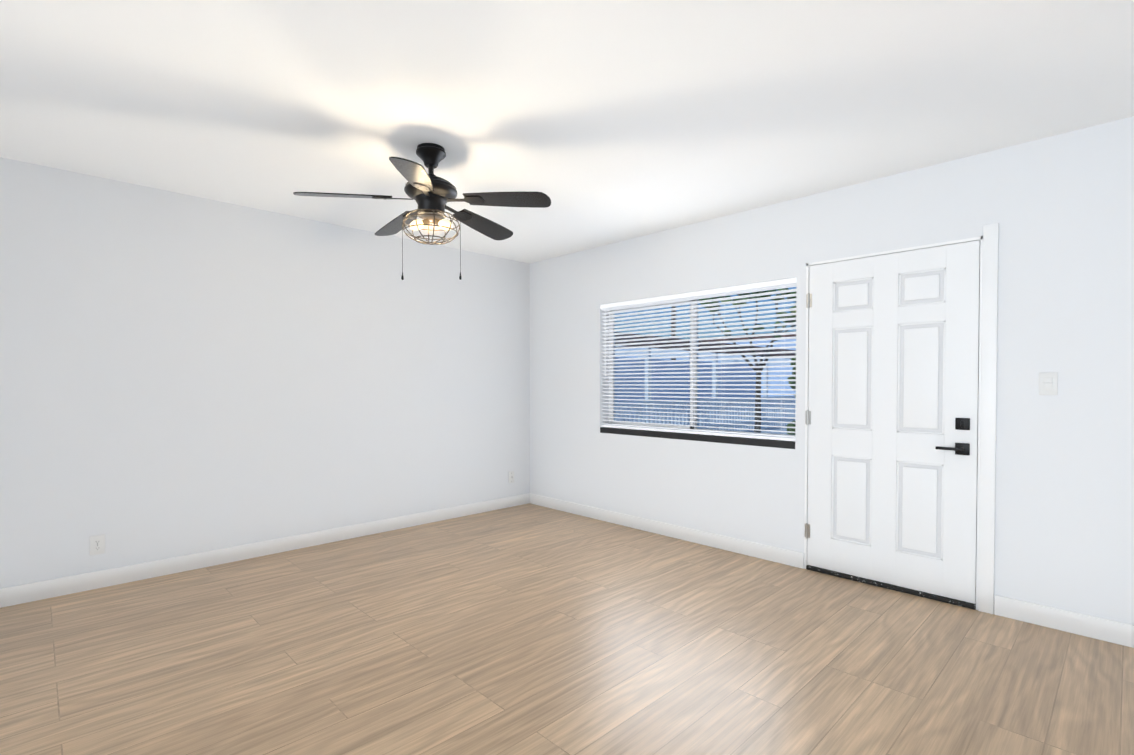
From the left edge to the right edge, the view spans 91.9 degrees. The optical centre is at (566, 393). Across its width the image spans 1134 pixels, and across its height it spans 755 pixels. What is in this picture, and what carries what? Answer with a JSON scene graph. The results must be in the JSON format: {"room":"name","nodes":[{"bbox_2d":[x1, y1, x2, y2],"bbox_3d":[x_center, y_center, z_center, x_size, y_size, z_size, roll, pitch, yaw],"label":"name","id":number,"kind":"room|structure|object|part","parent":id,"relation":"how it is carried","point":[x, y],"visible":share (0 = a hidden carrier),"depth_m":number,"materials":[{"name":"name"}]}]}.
{"room":"empty living room","nodes":[
{"label":"empty living room","id":0,"kind":"room"},
{"bbox_2d":[0,157,529,588],"bbox_3d":[-3.112,-0.061,3.221,7.400,2.500,0.200,-1,1,-44],"label":"wall","id":1,"kind":"structure","parent":0,"point":[182,374],"depth_m":3.80,"materials":[{"name":"white paint"}]},
{"bbox_2d":[89,534,104,555],"bbox_3d":[-2.858,0.922,3.338,0.072,0.116,0.009,-1,1,-44],"label":"electrical outlet","id":2,"kind":"object","parent":1,"relation":"attached to","point":[97,544],"visible":1,"depth_m":3.33,"materials":[{"name":"white plastic"}]},
{"bbox_2d":[0,493,529,607],"bbox_3d":[-2.966,1.136,3.234,7.200,0.105,0.013,-1,1,-44],"label":"baseboard","id":3,"kind":"structure","parent":1,"relation":"attached to","point":[31,592],"depth_m":3.81,"materials":[{"name":"white wood"}]},
{"bbox_2d":[509,471,513,482],"bbox_3d":[-0.562,0.850,5.568,0.072,0.116,0.014,-1,1,-44],"label":"jack","id":4,"kind":"object","parent":1,"relation":"attached to","point":[511,476],"visible":1,"depth_m":5.57,"materials":[{"name":"white plastic"}]},
{"bbox_2d":[0,503,1133,754],"bbox_3d":[-0.322,1.293,0.516,7.600,0.120,8.000,-1,1,-44],"label":"floor","id":5,"kind":"structure","parent":0,"point":[528,629],"depth_m":2.47,"materials":[{"name":"brown wood"}]},
{"bbox_2d":[806,565,975,609],"bbox_3d":[2.013,1.172,3.434,0.242,0.026,0.924,-1,1,-44],"label":"threshold","id":6,"kind":"object","parent":5,"relation":"on","point":[901,589],"visible":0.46,"depth_m":3.30,"materials":[{"name":"black metal"}]},
{"bbox_2d":[0,0,1133,263],"bbox_3d":[-0.322,-1.326,0.473,7.600,0.120,8.000,-1,1,-44],"label":"ceiling","id":7,"kind":"structure","parent":0,"point":[602,122],"depth_m":2.40,"materials":[{"name":"white paint"}]},
{"bbox_2d":[293,143,550,279],"bbox_3d":[-0.746,-0.957,2.971,1.267,0.700,1.238,-1,1,-44],"label":"fan","id":8,"kind":"object","parent":7,"relation":"hanging from","point":[430,193],"visible":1,"depth_m":2.87,"materials":[{"name":"black metal"}]},
{"bbox_3d":[-0.726,-1.126,2.929,0.276,0.360,0.276,-1,1,-44],"label":"motor","id":9,"kind":"part","parent":8,"relation":"part of","materials":[{"name":"black metal"}]},
{"bbox_2d":[529,116,1133,624],"bbox_3d":[2.331,-0.059,3.074,0.200,2.500,8.000,-1,1,-44],"label":"wall","id":10,"kind":"structure","parent":0,"point":[1059,208],"depth_m":2.97,"materials":[{"name":"white paint"}]},
{"bbox_2d":[600,427,794,448],"bbox_3d":[0.992,0.345,4.443,0.171,0.048,1.800,-1,1,-44],"label":"window sill","id":11,"kind":"structure","parent":10,"relation":"attached to","point":[735,440],"depth_m":4.25,"materials":[{"name":"black"}]},
{"bbox_2d":[609,284,795,437],"bbox_3d":[1.026,-0.241,4.467,0.074,1.122,1.800,-1,1,-44],"label":"window","id":12,"kind":"structure","parent":10,"relation":"in","point":[668,426],"depth_m":4.47,"materials":[{"name":"white plastic"}]},
{"bbox_2d":[600,277,795,440],"bbox_3d":[0.950,-0.242,4.393,0.062,1.118,1.796,-1,1,-44],"label":"window blinds","id":13,"kind":"object","parent":12,"relation":"attached to","point":[757,287],"visible":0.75,"depth_m":4.26,"materials":[{"name":"white plastic"}]},
{"bbox_2d":[530,493,1133,647],"bbox_3d":[2.259,1.140,3.015,0.013,0.105,7.587,-1,1,-44],"label":"baseboard","id":14,"kind":"structure","parent":10,"relation":"attached to","point":[1112,631],"depth_m":3.79,"materials":[{"name":"white wood"}]},
{"bbox_2d":[805,240,979,603],"bbox_3d":[1.926,0.157,3.345,0.095,2.000,0.935,-1,1,-44],"label":"door","id":15,"kind":"structure","parent":10,"relation":"in","point":[893,389],"depth_m":3.29,"materials":[{"name":"white wood"}]},
{"bbox_3d":[1.610,0.151,3.665,0.012,1.646,0.036,-1,1,-44],"label":"door hinges","id":16,"kind":"part","parent":15,"relation":"part of","materials":[{"name":"silver metal"}]},
{"bbox_3d":[2.161,0.239,3.074,0.050,0.206,0.151,-1,1,-44],"label":"door hardware","id":17,"kind":"part","parent":15,"relation":"part of","materials":[{"name":"black metal"}]},
{"bbox_2d":[804,223,998,613],"bbox_3d":[2.022,0.134,3.383,0.216,2.105,1.020,-1,1,-44],"label":"door frame","id":18,"kind":"structure","parent":10,"relation":"attached to","point":[988,414],"depth_m":2.97,"materials":[{"name":"white wood"}]},
{"bbox_2d":[1039,372,1057,394],"bbox_3d":[2.454,-0.049,2.797,0.010,0.116,0.072,-1,1,-44],"label":"switch plate","id":19,"kind":"object","parent":10,"relation":"attached to","point":[1048,383],"visible":1,"depth_m":2.79,"materials":[{"name":"white plastic"}]},
{"label":"outside","id":20,"kind":"structure","parent":0,"visible":0},
{"bbox_2d":[619,413,786,433],"bbox_3d":[12.324,0.949,25.090,44.800,0.040,70.000,-1,1,-44],"label":"ground","id":21,"kind":"structure","parent":20,"point":[780,429],"depth_m":16.34,"materials":[{"name":"grey"}]},
{"bbox_2d":[671,306,675,359],"bbox_3d":[4.826,-2.868,24.848,0.260,7.600,1.800,-1,1,-44],"label":"pole","id":22,"kind":"object","parent":21,"relation":"on","point":[674,323],"depth_m":24.76,"materials":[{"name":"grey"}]},
{"bbox_2d":[615,331,795,396],"bbox_3d":[17.772,-1.458,30.350,0.600,4.600,50.000,-1,1,-44],"label":"building","id":23,"kind":"structure","parent":21,"relation":"on","point":[778,368],"depth_m":34.87,"materials":[{"name":"blue"}]},
{"bbox_2d":[615,332,795,422],"bbox_3d":[4.862,-0.274,20.378,20.040,2.560,5.720,-1,1,-44],"label":"building","id":24,"kind":"structure","parent":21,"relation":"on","point":[708,374],"depth_m":22.15,"materials":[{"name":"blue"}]},
{"bbox_2d":[615,396,795,430],"bbox_3d":[6.981,0.571,17.668,20.800,0.960,0.080,-1,1,-44],"label":"fence","id":25,"kind":"object","parent":21,"relation":"on","point":[728,413],"depth_m":14.93,"materials":[{"name":"white"}]},
{"bbox_2d":[699,288,795,431],"bbox_3d":[4.374,-0.678,11.917,2.944,3.652,2.330,-1,1,-44],"label":"tree","id":26,"kind":"object","parent":21,"relation":"on","point":[761,369],"depth_m":11.83,"materials":[{"name":"brown plant"}]},
{"bbox_2d":[786,353,795,434],"bbox_3d":[2.448,0.435,4.933,0.868,1.650,0.801,-1,1,-44],"label":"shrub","id":27,"kind":"object","parent":21,"relation":"on","point":[792,424],"depth_m":4.94,"materials":[{"name":"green plant"}]}
]}

